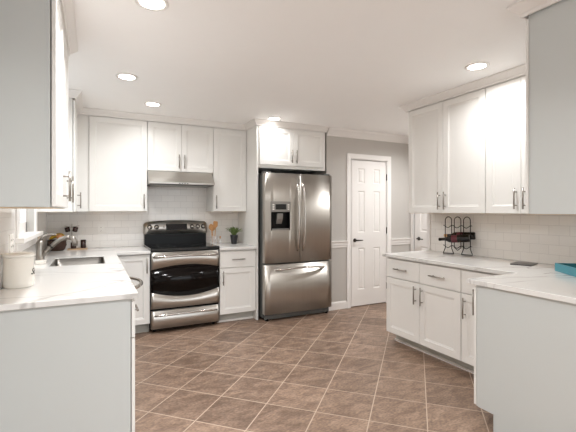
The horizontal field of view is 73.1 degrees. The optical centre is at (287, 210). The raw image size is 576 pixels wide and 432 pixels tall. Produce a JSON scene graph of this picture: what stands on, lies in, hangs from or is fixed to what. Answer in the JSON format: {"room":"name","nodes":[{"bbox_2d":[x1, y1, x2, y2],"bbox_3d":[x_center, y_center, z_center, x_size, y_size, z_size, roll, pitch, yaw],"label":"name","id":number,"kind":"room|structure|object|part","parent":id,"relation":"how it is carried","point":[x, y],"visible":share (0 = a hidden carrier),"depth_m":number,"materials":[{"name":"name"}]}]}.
{"room":"kitchen","nodes":[
{"label":"kitchen","id":0,"kind":"room"},
{"bbox_2d":[0,209,35,289],"bbox_3d":[-1.194,0.111,1.190,0.140,2.440,7.200,0,0,-27],"label":"wall","id":1,"kind":"structure","parent":0,"point":[29,212],"depth_m":3.40,"materials":[{"name":"grey paint"}]},
{"bbox_2d":[9,234,13,251],"bbox_3d":[-1.713,0.201,2.407,0.009,0.116,0.120,0,0,-27],"label":"wall outlet","id":2,"kind":"object","parent":1,"relation":"attached to","point":[11,236],"visible":0.95,"depth_m":2.40,"materials":[{"name":"white plastic"}]},
{"bbox_2d":[0,208,46,288],"bbox_3d":[-1.977,0.208,2.912,0.008,0.445,3.180,0,0,-27],"label":"backsplash","id":3,"kind":"structure","parent":1,"relation":"attached to","point":[7,216],"depth_m":2.34,"materials":[{"name":"tile"}]},
{"bbox_2d":[15,209,42,251],"bbox_3d":[-2.055,-0.295,3.018,0.155,1.163,1.100,0,0,-27],"label":"window","id":4,"kind":"structure","parent":1,"relation":"in","point":[23,239],"depth_m":3.00,"materials":[{"name":"white paint"}]},
{"bbox_3d":[-2.031,-0.345,3.030,0.018,1.063,1.050,0,0,-27],"label":"frame","id":5,"kind":"part","parent":4,"relation":"part of","materials":[{"name":"white paint"}]},
{"bbox_3d":[-2.037,0.234,3.027,0.114,0.104,1.100,0,0,-27],"label":"sill","id":6,"kind":"part","parent":4,"relation":"part of","materials":[{"name":"white paint"}]},
{"bbox_2d":[0,0,73,208],"bbox_3d":[-1.362,-0.534,2.077,0.356,1.040,0.985,0,0,-27],"label":"upper cabinet","id":7,"kind":"object","parent":1,"relation":"attached to","point":[33,45],"visible":1,"depth_m":1.66,"materials":[{"name":"grey paint"}]},
{"bbox_3d":[-1.176,-0.536,1.622,0.280,1.036,0.005,0,0,-27],"label":"panel","id":8,"kind":"part","parent":7,"relation":"part of","materials":[{"name":"grey paint"}]},
{"bbox_3d":[-1.390,-0.015,2.066,0.296,0.002,0.980,0,0,-27],"label":"underside panel","id":9,"kind":"part","parent":7,"relation":"part of","materials":[{"name":"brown wood"}]},
{"bbox_3d":[-1.136,-0.527,1.920,0.017,1.015,0.485,0,0,-27],"label":"door","id":10,"kind":"part","parent":7,"relation":"part of","materials":[{"name":"white paint"}]},
{"bbox_3d":[-1.356,-0.527,2.356,0.017,1.015,0.485,0,0,-27],"label":"door","id":11,"kind":"part","parent":7,"relation":"part of","materials":[{"name":"white paint"}]},
{"bbox_3d":[-1.206,-0.135,2.119,0.040,0.165,0.012,0,0,-27],"label":"handle","id":12,"kind":"part","parent":7,"relation":"part of","materials":[{"name":"silver metal"}]},
{"bbox_2d":[60,0,77,55],"bbox_3d":[-1.355,-1.075,2.083,0.370,0.068,1.132,0,0,-27],"label":"crown molding","id":13,"kind":"structure","parent":7,"relation":"attached to","point":[67,6],"depth_m":2.23,"materials":[{"name":"white paint"}]},
{"bbox_3d":[-1.370,-0.135,2.443,0.040,0.165,0.012,0,0,-27],"label":"handle","id":14,"kind":"part","parent":7,"relation":"part of","materials":[{"name":"silver metal"}]},
{"bbox_2d":[37,98,88,211],"bbox_3d":[-2.220,-0.522,3.865,0.414,1.064,0.670,0,0,-27],"label":"upper cabinet","id":15,"kind":"object","parent":1,"relation":"attached to","point":[72,109],"depth_m":4.19,"materials":[{"name":"white paint"}]},
{"bbox_3d":[-2.107,-0.515,3.849,0.017,1.039,0.535,0,0,-27],"label":"door","id":16,"kind":"part","parent":15,"relation":"part of","materials":[{"name":"white paint"}]},
{"bbox_3d":[-2.237,-0.524,4.220,0.126,1.060,0.020,0,0,-27],"label":"corner filler","id":17,"kind":"part","parent":15,"relation":"part of","materials":[{"name":"white wood"}]},
{"bbox_2d":[68,89,328,132],"bbox_3d":[-0.938,-1.075,4.447,3.242,0.068,0.710,0,0,-27],"label":"crown molding","id":18,"kind":"structure","parent":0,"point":[72,93],"depth_m":4.65,"materials":[{"name":"white paint"}]},
{"bbox_2d":[68,0,525,135],"bbox_3d":[1.000,-1.159,2.239,5.200,0.100,7.500,0,0,-27],"label":"ceiling","id":19,"kind":"structure","parent":0,"point":[348,64],"depth_m":2.79,"materials":[{"name":"paint"}]},
{"bbox_2d":[115,73,137,80],"bbox_3d":[-1.328,-1.105,3.204,0.176,0.006,0.176,0,0,-27],"label":"recessed light","id":20,"kind":"object","parent":19,"relation":"in","point":[124,76],"visible":1,"depth_m":3.19,"materials":[{"name":"white paint"}]},
{"bbox_2d":[135,0,168,10],"bbox_3d":[-0.722,-1.105,2.062,0.176,0.006,0.176,0,0,-27],"label":"recessed light","id":21,"kind":"object","parent":19,"relation":"in","point":[151,5],"visible":1,"depth_m":2.08,"materials":[{"name":"white paint"}]},
{"bbox_2d":[144,102,161,106],"bbox_3d":[-1.401,-1.105,4.028,0.176,0.006,0.176,0,0,-27],"label":"recessed light","id":22,"kind":"object","parent":19,"relation":"in","point":[152,104],"visible":1,"depth_m":4.03,"materials":[{"name":"white paint"}]},
{"bbox_2d":[267,117,281,120],"bbox_3d":[-0.162,-1.105,4.660,0.176,0.006,0.176,0,0,-27],"label":"recessed light","id":23,"kind":"object","parent":19,"relation":"in","point":[268,118],"visible":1,"depth_m":4.64,"materials":[{"name":"white paint"}]},
{"bbox_2d":[464,62,489,70],"bbox_3d":[1.446,-1.105,2.972,0.176,0.006,0.176,0,0,-27],"label":"recessed light","id":24,"kind":"object","parent":19,"relation":"in","point":[475,66],"visible":1,"depth_m":2.97,"materials":[{"name":"white paint"}]},
{"bbox_2d":[399,0,560,112],"bbox_3d":[1.623,-1.075,3.034,0.872,0.068,2.532,0,0,0],"label":"crown molding","id":25,"kind":"structure","parent":19,"relation":"attached to","point":[523,8],"depth_m":3.17,"materials":[{"name":"white paint"}]},
{"bbox_2d":[135,302,492,431],"bbox_3d":[1.000,1.361,2.239,5.200,0.060,7.500,0,0,-27],"label":"floor","id":26,"kind":"structure","parent":0,"point":[341,370],"depth_m":3.05,"materials":[{"name":"tile"}]},
{"bbox_2d":[0,299,138,431],"bbox_3d":[-1.205,0.898,2.148,0.701,0.866,0.520,0,0,-27],"label":"base cabinet","id":27,"kind":"object","parent":26,"relation":"on","point":[64,368],"visible":0.97,"depth_m":1.92,"materials":[{"name":"grey paint"}]},
{"bbox_2d":[0,246,149,310],"bbox_3d":[-1.584,0.446,3.263,1.008,0.030,2.889,0,0,-27],"label":"countertop","id":28,"kind":"structure","parent":27,"relation":"on","point":[109,281],"depth_m":2.27,"materials":[{"name":"stone"}]},
{"bbox_2d":[1,251,34,288],"bbox_3d":[-1.533,0.333,2.212,0.160,0.197,0.160,0,0,-27],"label":"canister","id":29,"kind":"object","parent":28,"relation":"on","point":[18,271],"visible":1,"depth_m":2.15,"materials":[{"name":"beige ceramic"}]},
{"bbox_3d":[-1.533,0.246,2.212,0.160,0.024,0.160,0,0,-27],"label":"lid","id":30,"kind":"part","parent":29,"relation":"part of","materials":[{"name":"beige ceramic"}]},
{"bbox_2d":[35,260,46,264],"bbox_3d":[-2.008,0.416,3.157,0.075,0.030,0.085,0,0,-27],"label":"soap dish","id":31,"kind":"object","parent":28,"relation":"on","point":[37,262],"visible":1,"depth_m":3.12,"materials":[{"name":"beige ceramic"}]},
{"bbox_2d":[36,233,77,259],"bbox_3d":[-1.967,0.311,3.308,0.313,0.241,0.070,0,0,-27],"label":"faucet","id":32,"kind":"object","parent":28,"relation":"on","point":[41,253],"visible":0.83,"depth_m":3.27,"materials":[{"name":"silver metal"}]},
{"bbox_3d":[-2.030,0.224,3.277,0.127,0.067,0.025,0,0,-27],"label":"lever","id":33,"kind":"part","parent":32,"relation":"part of","materials":[{"name":"silver metal"}]},
{"bbox_3d":[-1.973,0.301,3.297,0.230,0.190,0.040,0,0,-24],"label":"spout","id":34,"kind":"part","parent":32,"relation":"part of","materials":[{"name":"silver metal"}]},
{"bbox_2d":[47,240,66,250],"bbox_3d":[-2.511,0.373,4.222,0.186,0.116,0.186,0,0,-27],"label":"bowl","id":35,"kind":"object","parent":28,"relation":"on","point":[61,246],"visible":0.66,"depth_m":4.17,"materials":[{"name":"brown wood"}]},
{"bbox_2d":[50,257,104,265],"bbox_3d":[-1.806,0.538,3.356,0.390,0.206,0.578,0,0,-27],"label":"sink","id":36,"kind":"object","parent":28,"relation":"in","point":[84,260],"visible":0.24,"depth_m":3.60,"materials":[{"name":"metal"}]},
{"bbox_2d":[67,247,87,249],"bbox_3d":[-2.362,0.425,4.358,0.200,0.012,0.130,0,0,-27],"label":"wooden tray","id":37,"kind":"object","parent":28,"relation":"on","point":[86,247],"visible":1,"depth_m":4.33,"materials":[{"name":"brown wood"}]},
{"bbox_2d":[81,240,87,247],"bbox_3d":[-2.307,0.372,4.390,0.056,0.092,0.070,0,0,31],"label":"mug","id":38,"kind":"object","parent":37,"relation":"on","point":[83,242],"visible":0.98,"depth_m":4.36,"materials":[{"name":"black ceramic"}]},
{"bbox_3d":[-2.455,0.289,4.409,0.153,0.284,0.050,0,0,-27],"label":"stand","id":39,"kind":"object","parent":28,"relation":"on","visible":0},
{"bbox_2d":[64,227,71,231],"bbox_3d":[-2.466,0.209,4.356,0.078,0.064,0.052,0,0,-27],"label":"mug","id":40,"kind":"object","parent":39,"relation":"hanging from","point":[67,229],"visible":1,"depth_m":4.33,"materials":[{"name":"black ceramic"}]},
{"bbox_2d":[72,227,79,231],"bbox_3d":[-2.396,0.209,4.392,0.075,0.064,0.052,0,0,-27],"label":"mug","id":41,"kind":"object","parent":39,"relation":"hanging from","point":[75,229],"visible":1,"depth_m":4.37,"materials":[{"name":"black ceramic"}]},
{"bbox_3d":[-0.934,0.574,2.287,0.017,0.190,0.508,0,0,-27],"label":"drawer","id":42,"kind":"part","parent":27,"relation":"part of","materials":[{"name":"white paint"}]},
{"bbox_3d":[-0.934,0.947,2.287,0.017,0.542,0.508,0,0,-27],"label":"door","id":43,"kind":"part","parent":27,"relation":"part of","materials":[{"name":"white paint"}]},
{"bbox_2d":[117,254,149,332],"bbox_3d":[-1.789,0.898,4.396,0.354,0.866,0.698,0,0,-27],"label":"base cabinet","id":44,"kind":"object","parent":26,"relation":"on","point":[137,265],"visible":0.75,"depth_m":4.17,"materials":[{"name":"white paint"}]},
{"bbox_2d":[129,276,142,288],"bbox_3d":[-1.399,0.899,2.685,0.738,0.864,0.607,0,0,-27],"label":"dishwasher","id":45,"kind":"object","parent":26,"relation":"on","point":[140,281],"visible":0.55,"depth_m":2.82,"materials":[{"name":"silver metal"}]},
{"bbox_2d":[143,220,219,331],"bbox_3d":[-1.274,0.725,4.618,0.767,1.213,0.729,0,0,-27],"label":"range","id":46,"kind":"object","parent":26,"relation":"on","point":[184,268],"visible":0.98,"depth_m":4.39,"materials":[{"name":"silver metal"}]},
{"bbox_3d":[-1.413,0.200,4.893,0.767,0.163,0.112,0,0,-27],"label":"control panel","id":47,"kind":"part","parent":46,"relation":"part of","materials":[{"name":"silver metal"}]},
{"bbox_2d":[144,242,219,251],"bbox_3d":[-1.272,0.426,4.619,0.763,0.038,0.604,0,0,-27],"label":"cooktop","id":48,"kind":"object","parent":46,"relation":"in","point":[152,246],"depth_m":4.45,"materials":[{"name":"black glass"}]},
{"bbox_3d":[-1.143,1.185,4.362,0.755,0.192,0.044,0,0,-27],"label":"storage drawer","id":49,"kind":"part","parent":46,"relation":"part of","materials":[{"name":"silver metal"}]},
{"bbox_3d":[-1.126,1.133,4.329,0.703,0.032,0.061,0,0,-27],"label":"handle","id":50,"kind":"part","parent":46,"relation":"part of","materials":[{"name":"metal"}]},
{"bbox_3d":[-1.124,0.497,4.325,0.725,0.034,0.071,0,0,-27],"label":"handle","id":51,"kind":"part","parent":46,"relation":"part of","materials":[{"name":"metal"}]},
{"bbox_2d":[217,249,254,322],"bbox_3d":[-0.737,0.898,4.925,0.460,0.866,0.698,0,0,-27],"label":"base cabinet","id":52,"kind":"object","parent":26,"relation":"on","point":[236,267],"visible":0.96,"depth_m":4.65,"materials":[{"name":"white paint"}]},
{"bbox_2d":[211,242,256,249],"bbox_3d":[-0.738,0.446,4.926,0.463,0.030,0.679,0,0,-27],"label":"countertop","id":53,"kind":"structure","parent":52,"relation":"on","point":[223,246],"depth_m":4.70,"materials":[{"name":"stone"}]},
{"bbox_2d":[225,227,241,243],"bbox_3d":[-0.696,0.311,5.083,0.237,0.240,0.208,0,0,-27],"label":"potted plant","id":54,"kind":"object","parent":53,"relation":"on","point":[233,230],"visible":1,"depth_m":5.05,"materials":[{"name":"green plant"}]},
{"bbox_3d":[-0.707,0.372,5.085,0.104,0.118,0.104,0,0,-27],"label":"pot","id":55,"kind":"part","parent":54,"relation":"part of","materials":[{"name":"grey ceramic"}]},
{"bbox_3d":[-0.962,0.379,5.035,0.088,0.104,0.088,0,0,-27],"label":"jar","id":56,"kind":"object","parent":53,"relation":"on","visible":0},
{"bbox_2d":[209,224,213,242],"bbox_3d":[-0.987,0.292,4.990,0.022,0.250,0.060,0,0,44],"label":"wooden spoon","id":57,"kind":"object","parent":56,"relation":"in","point":[211,226],"visible":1,"depth_m":4.99,"materials":[{"name":"brown wood"}]},
{"bbox_2d":[213,221,217,242],"bbox_3d":[-0.944,0.276,5.066,0.065,0.284,0.024,0,0,-27],"label":"wooden spatula","id":58,"kind":"object","parent":56,"relation":"in","point":[215,223],"visible":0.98,"depth_m":5.06,"materials":[{"name":"brown wood"}]},
{"bbox_3d":[-0.638,1.321,4.728,0.460,0.020,0.014,0,0,-27],"label":"shoe molding","id":59,"kind":"part","parent":52,"relation":"part of","materials":[{"name":"white paint"}]},
{"bbox_3d":[-0.601,0.576,4.655,0.449,0.190,0.017,0,0,-27],"label":"drawer","id":60,"kind":"part","parent":52,"relation":"part of","materials":[{"name":"white paint"}]},
{"bbox_3d":[-0.601,0.949,4.655,0.449,0.539,0.017,0,0,-27],"label":"door","id":61,"kind":"part","parent":52,"relation":"part of","materials":[{"name":"white paint"}]},
{"bbox_2d":[238,125,257,319],"bbox_3d":[-0.523,0.139,5.037,0.018,2.385,0.672,0,0,-27],"label":"panel","id":62,"kind":"object","parent":26,"relation":"on","point":[248,220],"visible":0.57,"depth_m":4.86,"materials":[{"name":"white paint"}]},
{"bbox_2d":[258,171,331,320],"bbox_3d":[-0.005,0.425,5.141,0.946,1.812,0.850,0,0,-27],"label":"refrigerator","id":63,"kind":"object","parent":26,"relation":"on","point":[295,210],"visible":0.98,"depth_m":4.79,"materials":[{"name":"silver metal"}]},
{"bbox_3d":[-0.081,0.086,4.757,0.465,1.090,0.090,0,0,-27],"label":"door","id":64,"kind":"part","parent":63,"relation":"part of","materials":[{"name":"silver metal"}]},
{"bbox_3d":[-0.096,-0.051,4.728,0.262,0.128,0.052,0,0,-27],"label":"dispenser panel","id":65,"kind":"part","parent":63,"relation":"part of","materials":[{"name":"silver metal"}]},
{"bbox_3d":[0.134,0.948,4.865,0.946,0.597,0.090,0,0,-27],"label":"freezer drawer","id":66,"kind":"part","parent":63,"relation":"part of","materials":[{"name":"silver metal"}]},
{"bbox_3d":[0.128,0.076,4.780,0.026,0.843,0.085,0,0,-21],"label":"handle","id":67,"kind":"part","parent":63,"relation":"part of","materials":[{"name":"metal"}]},
{"bbox_3d":[0.170,0.705,4.811,0.705,0.047,0.090,0,0,-27],"label":"handle","id":68,"kind":"part","parent":63,"relation":"part of","materials":[{"name":"metal"}]},
{"bbox_3d":[0.197,0.076,4.815,0.026,0.843,0.085,0,0,-32],"label":"handle","id":69,"kind":"part","parent":63,"relation":"part of","materials":[{"name":"metal"}]},
{"bbox_3d":[0.344,0.086,4.971,0.475,1.090,0.090,0,0,-27],"label":"door","id":70,"kind":"part","parent":63,"relation":"part of","materials":[{"name":"silver metal"}]},
{"bbox_2d":[387,257,471,371],"bbox_3d":[1.465,0.898,3.682,0.668,0.866,0.895,0,0,-27],"label":"base cabinet","id":71,"kind":"object","parent":26,"relation":"on","point":[424,299],"visible":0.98,"depth_m":3.49,"materials":[{"name":"white paint"}]},
{"bbox_3d":[1.107,0.569,3.753,0.017,0.180,0.441,0,0,-27],"label":"drawer","id":72,"kind":"part","parent":71,"relation":"part of","materials":[{"name":"white paint"}]},
{"bbox_3d":[1.107,0.943,3.753,0.017,0.551,0.441,0,0,-27],"label":"door","id":73,"kind":"part","parent":71,"relation":"part of","materials":[{"name":"white paint"}]},
{"bbox_3d":[1.202,0.777,3.507,0.040,0.165,0.012,0,0,-27],"label":"handle","id":74,"kind":"part","parent":71,"relation":"part of","materials":[{"name":"silver metal"}]},
{"bbox_3d":[1.308,1.321,3.603,0.014,0.020,0.895,0,0,-27],"label":"shoe molding","id":75,"kind":"part","parent":71,"relation":"part of","materials":[{"name":"white paint"}]},
{"bbox_3d":[1.308,0.569,3.355,0.017,0.180,0.444,0,0,-27],"label":"drawer","id":76,"kind":"part","parent":71,"relation":"part of","materials":[{"name":"white paint"}]},
{"bbox_3d":[1.308,0.943,3.355,0.017,0.551,0.444,0,0,-27],"label":"door","id":77,"kind":"part","parent":71,"relation":"part of","materials":[{"name":"white paint"}]},
{"bbox_2d":[461,269,499,373],"bbox_3d":[1.786,0.898,3.044,0.668,0.866,0.530,0,0,-27],"label":"base cabinet","id":78,"kind":"object","parent":26,"relation":"on","point":[467,319],"visible":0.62,"depth_m":3.09,"materials":[{"name":"white paint"}]},
{"bbox_3d":[1.405,0.777,3.102,0.040,0.165,0.012,0,0,-27],"label":"handle","id":79,"kind":"part","parent":78,"relation":"part of","materials":[{"name":"silver metal"}]},
{"bbox_3d":[1.478,0.943,3.017,0.017,0.551,0.295,0,0,-27],"label":"door","id":80,"kind":"part","parent":78,"relation":"part of","materials":[{"name":"white paint"}]},
{"bbox_3d":[1.478,0.569,3.017,0.017,0.180,0.295,0,0,-27],"label":"drawer","id":81,"kind":"part","parent":78,"relation":"part of","materials":[{"name":"white paint"}]},
{"bbox_2d":[472,285,575,431],"bbox_3d":[1.560,0.898,2.278,0.541,0.866,0.743,0,0,-27],"label":"base cabinet","id":82,"kind":"object","parent":26,"relation":"on","point":[525,345],"visible":0.92,"depth_m":2.16,"materials":[{"name":"grey paint"}]},
{"bbox_3d":[1.201,0.589,2.491,0.012,0.165,0.040,0,0,-27],"label":"handle","id":83,"kind":"part","parent":82,"relation":"part of","materials":[{"name":"silver metal"}]},
{"bbox_3d":[1.403,0.849,2.563,0.501,0.739,0.017,0,0,-27],"label":"door","id":84,"kind":"part","parent":82,"relation":"part of","materials":[{"name":"white paint"}]},
{"bbox_2d":[382,250,575,303],"bbox_3d":[1.509,0.446,3.040,1.173,0.030,2.136,0,0,-27],"label":"countertop","id":85,"kind":"structure","parent":82,"relation":"on","point":[541,280],"depth_m":2.63,"materials":[{"name":"stone"}]},
{"bbox_2d":[443,216,472,255],"bbox_3d":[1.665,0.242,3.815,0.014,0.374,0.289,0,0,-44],"label":"wine rack","id":86,"kind":"object","parent":85,"relation":"on","point":[448,216],"visible":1,"depth_m":3.81,"materials":[{"name":"black metal"}]},
{"bbox_2d":[438,234,470,242],"bbox_3d":[1.624,0.268,3.795,0.076,0.088,0.304,0,0,-44],"label":"wine bottle","id":87,"kind":"object","parent":86,"relation":"in","point":[451,238],"visible":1,"depth_m":3.75,"materials":[{"name":"black glass"}]},
{"bbox_2d":[444,232,475,239],"bbox_3d":[1.700,0.244,3.849,0.076,0.078,0.302,0,0,-44],"label":"wine bottle","id":88,"kind":"object","parent":86,"relation":"in","point":[456,233],"visible":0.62,"depth_m":3.78,"materials":[{"name":"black glass"}]},
{"bbox_2d":[510,261,537,265],"bbox_3d":[1.908,0.427,3.138,0.200,0.007,0.150,0,0,-45],"label":"trivet","id":89,"kind":"object","parent":85,"relation":"on","point":[517,262],"visible":1,"depth_m":3.13,"materials":[{"name":"stone"}]},
{"bbox_2d":[555,263,575,276],"bbox_3d":[2.022,0.403,2.575,0.270,0.056,0.420,0,0,11],"label":"serving tray","id":90,"kind":"object","parent":85,"relation":"on","point":[566,268],"visible":1,"depth_m":2.70,"materials":[{"name":"teal paint"}]},
{"bbox_2d":[311,133,409,301],"bbox_3d":[1.049,0.111,5.896,1.605,2.440,0.811,0,0,-27],"label":"wall","id":91,"kind":"structure","parent":0,"point":[336,148],"depth_m":5.34,"materials":[{"name":"grey paint"}]},
{"bbox_2d":[329,301,346,310],"bbox_3d":[0.661,1.278,5.239,0.322,0.105,0.014,0,0,-27],"label":"baseboard","id":92,"kind":"structure","parent":91,"relation":"attached to","point":[338,305],"depth_m":5.24,"materials":[{"name":"white paint"}]},
{"bbox_2d":[332,241,347,247],"bbox_3d":[0.665,0.451,5.229,0.321,0.090,0.034,0,0,-27],"label":"trim","id":93,"kind":"structure","parent":91,"relation":"attached to","point":[335,244],"depth_m":5.24,"materials":[{"name":"white paint"}]},
{"bbox_2d":[327,127,408,143],"bbox_3d":[1.962,-1.056,3.948,1.485,0.105,3.489,0,0,-27],"label":"trim","id":94,"kind":"structure","parent":91,"relation":"attached to","point":[332,131],"depth_m":5.42,"materials":[{"name":"white paint"}]},
{"bbox_2d":[346,153,390,307],"bbox_3d":[1.132,0.271,5.517,0.776,2.120,0.100,0,0,-27],"label":"trim","id":95,"kind":"structure","parent":91,"relation":"attached to","point":[349,156],"depth_m":5.33,"materials":[{"name":"white paint"}]},
{"bbox_2d":[351,159,386,306],"bbox_3d":[1.157,0.305,5.483,0.636,2.028,0.090,0,0,-27],"label":"door","id":96,"kind":"structure","parent":91,"relation":"in","point":[368,178],"depth_m":5.48,"materials":[{"name":"white paint"}]},
{"bbox_2d":[391,238,410,244],"bbox_3d":[1.673,0.451,5.737,0.392,0.090,0.034,0,0,-27],"label":"trim","id":97,"kind":"structure","parent":91,"relation":"attached to","point":[397,241],"depth_m":5.72,"materials":[{"name":"white paint"}]},
{"bbox_3d":[2.118,0.111,3.288,0.120,2.440,2.290,0,0,-27],"label":"wall","id":98,"kind":"structure","parent":0,"visible":0},
{"bbox_2d":[427,213,430,249],"bbox_3d":[1.549,0.181,4.263,0.020,2.300,0.042,0,0,-27],"label":"trim","id":99,"kind":"structure","parent":98,"relation":"attached to","point":[428,214],"depth_m":4.25,"materials":[{"name":"white paint"}]},
{"bbox_2d":[409,87,486,213],"bbox_3d":[1.603,-0.514,3.747,0.388,1.079,0.896,0,0,-27],"label":"upper cabinet","id":100,"kind":"object","parent":98,"relation":"attached to","point":[447,138],"visible":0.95,"depth_m":3.61,"materials":[{"name":"white paint"}]},
{"bbox_3d":[1.371,-0.508,3.878,0.017,1.054,0.446,0,0,-27],"label":"door","id":101,"kind":"part","parent":100,"relation":"part of","materials":[{"name":"white paint"}]},
{"bbox_3d":[1.629,0.024,3.760,0.328,0.002,0.896,0,0,-27],"label":"underside panel","id":102,"kind":"part","parent":100,"relation":"part of","materials":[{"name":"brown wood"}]},
{"bbox_3d":[1.572,-0.508,3.480,0.017,1.054,0.440,0,0,-27],"label":"door","id":103,"kind":"part","parent":100,"relation":"part of","materials":[{"name":"white paint"}]},
{"bbox_2d":[431,213,575,264],"bbox_3d":[2.041,0.222,3.299,0.008,0.418,2.122,0,0,-27],"label":"backsplash","id":104,"kind":"structure","parent":98,"relation":"attached to","point":[546,239],"depth_m":3.39,"materials":[{"name":"tile"}]},
{"bbox_2d":[486,75,528,213],"bbox_3d":[1.941,-0.514,3.074,0.388,1.079,0.606,0,0,-27],"label":"upper cabinet","id":105,"kind":"object","parent":98,"relation":"attached to","point":[505,101],"visible":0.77,"depth_m":3.12,"materials":[{"name":"white paint"}]},
{"bbox_3d":[1.770,-0.096,3.027,0.040,0.165,0.012,0,0,-27],"label":"handle","id":106,"kind":"part","parent":105,"relation":"part of","materials":[{"name":"silver metal"}]},
{"bbox_3d":[1.877,-0.508,2.873,0.017,1.054,0.298,0,0,-27],"label":"door","id":107,"kind":"part","parent":105,"relation":"part of","materials":[{"name":"white paint"}]},
{"bbox_3d":[1.801,-0.096,2.965,0.040,0.165,0.012,0,0,-27],"label":"handle","id":108,"kind":"part","parent":105,"relation":"part of","materials":[{"name":"silver metal"}]},
{"bbox_3d":[-1.273,0.111,5.114,3.246,2.440,0.120,0,0,-27],"label":"wall","id":109,"kind":"structure","parent":0,"visible":0},
{"bbox_2d":[89,115,146,211],"bbox_3d":[-1.962,-0.522,4.487,0.602,1.064,0.363,0,0,-27],"label":"upper cabinet","id":110,"kind":"object","parent":109,"relation":"attached to","point":[117,146],"visible":0.99,"depth_m":4.36,"materials":[{"name":"white paint"}]},
{"bbox_2d":[47,186,237,248],"bbox_3d":[-1.687,-0.019,4.834,2.240,0.900,0.008,0,0,-27],"label":"backsplash","id":111,"kind":"structure","parent":109,"relation":"attached to","point":[121,229],"depth_m":4.77,"materials":[{"name":"tile"}]},
{"bbox_2d":[147,121,212,173],"bbox_3d":[-1.345,-0.761,4.798,0.776,0.585,0.363,0,0,-27],"label":"upper cabinet","id":112,"kind":"object","parent":109,"relation":"attached to","point":[171,147],"visible":0.97,"depth_m":4.65,"materials":[{"name":"white paint"}]},
{"bbox_3d":[-1.457,-0.754,4.591,0.383,0.562,0.017,0,0,-27],"label":"door","id":113,"kind":"part","parent":112,"relation":"part of","materials":[{"name":"white paint"}]},
{"bbox_3d":[-1.112,-0.754,4.764,0.383,0.562,0.017,0,0,-27],"label":"door","id":114,"kind":"part","parent":112,"relation":"part of","materials":[{"name":"white paint"}]},
{"bbox_2d":[147,171,214,187],"bbox_3d":[-1.325,-0.382,4.737,0.752,0.170,0.486,0,0,-27],"label":"range hood","id":115,"kind":"object","parent":109,"relation":"attached to","point":[154,178],"visible":0.9,"depth_m":4.58,"materials":[{"name":"silver metal"}]},
{"bbox_2d":[206,128,245,211],"bbox_3d":[-0.800,-0.522,5.073,0.441,1.064,0.363,0,0,-27],"label":"upper cabinet","id":116,"kind":"object","parent":109,"relation":"attached to","point":[228,194],"visible":1,"depth_m":4.95,"materials":[{"name":"white paint"}]},
{"bbox_2d":[258,125,324,173],"bbox_3d":[-0.074,-0.793,5.237,0.963,0.522,0.733,0,0,-27],"label":"upper cabinet","id":117,"kind":"object","parent":109,"relation":"attached to","point":[280,150],"visible":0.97,"depth_m":4.94,"materials":[{"name":"white paint"}]},
{"bbox_3d":[-0.140,-0.803,4.846,0.466,0.463,0.017,0,0,-27],"label":"door","id":118,"kind":"part","parent":117,"relation":"part of","materials":[{"name":"white paint"}]},
{"bbox_3d":[0.279,-0.803,5.057,0.467,0.463,0.017,0,0,-27],"label":"door","id":119,"kind":"part","parent":117,"relation":"part of","materials":[{"name":"white paint"}]},
{"bbox_3d":[3.331,0.111,3.014,0.120,2.440,6.389,0,0,-27],"label":"wall","id":120,"kind":"structure","parent":0,"visible":0},
{"bbox_2d":[410,213,413,250],"bbox_3d":[2.041,0.270,5.423,0.018,2.123,0.888,0,0,-27],"label":"trim","id":121,"kind":"structure","parent":120,"relation":"attached to","point":[411,214],"depth_m":5.78,"materials":[{"name":"white paint"}]},
{"bbox_2d":[414,213,426,250],"bbox_3d":[2.038,0.305,5.422,0.090,2.028,0.764,0,0,-27],"label":"door","id":122,"kind":"structure","parent":120,"relation":"in","point":[420,219],"depth_m":5.66,"materials":[{"name":"white paint"}]},
{"bbox_3d":[2.018,0.111,2.024,1.195,2.440,0.120,0,0,-27],"label":"wall","id":123,"kind":"structure","parent":0,"visible":0},
{"bbox_2d":[526,0,575,214],"bbox_3d":[1.891,-0.517,2.240,1.223,1.073,0.376,0,0,-27],"label":"upper cabinet","id":124,"kind":"object","parent":123,"relation":"attached to","point":[551,30],"visible":0.99,"depth_m":1.98,"materials":[{"name":"grey paint"}]},
{"bbox_3d":[1.480,-0.511,2.191,0.428,1.048,0.017,0,0,-27],"label":"door","id":125,"kind":"part","parent":124,"relation":"part of","materials":[{"name":"white paint"}]},
{"bbox_3d":[1.907,0.018,2.214,1.218,0.002,0.316,0,0,-27],"label":"underside panel","id":126,"kind":"part","parent":124,"relation":"part of","materials":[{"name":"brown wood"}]}
]}

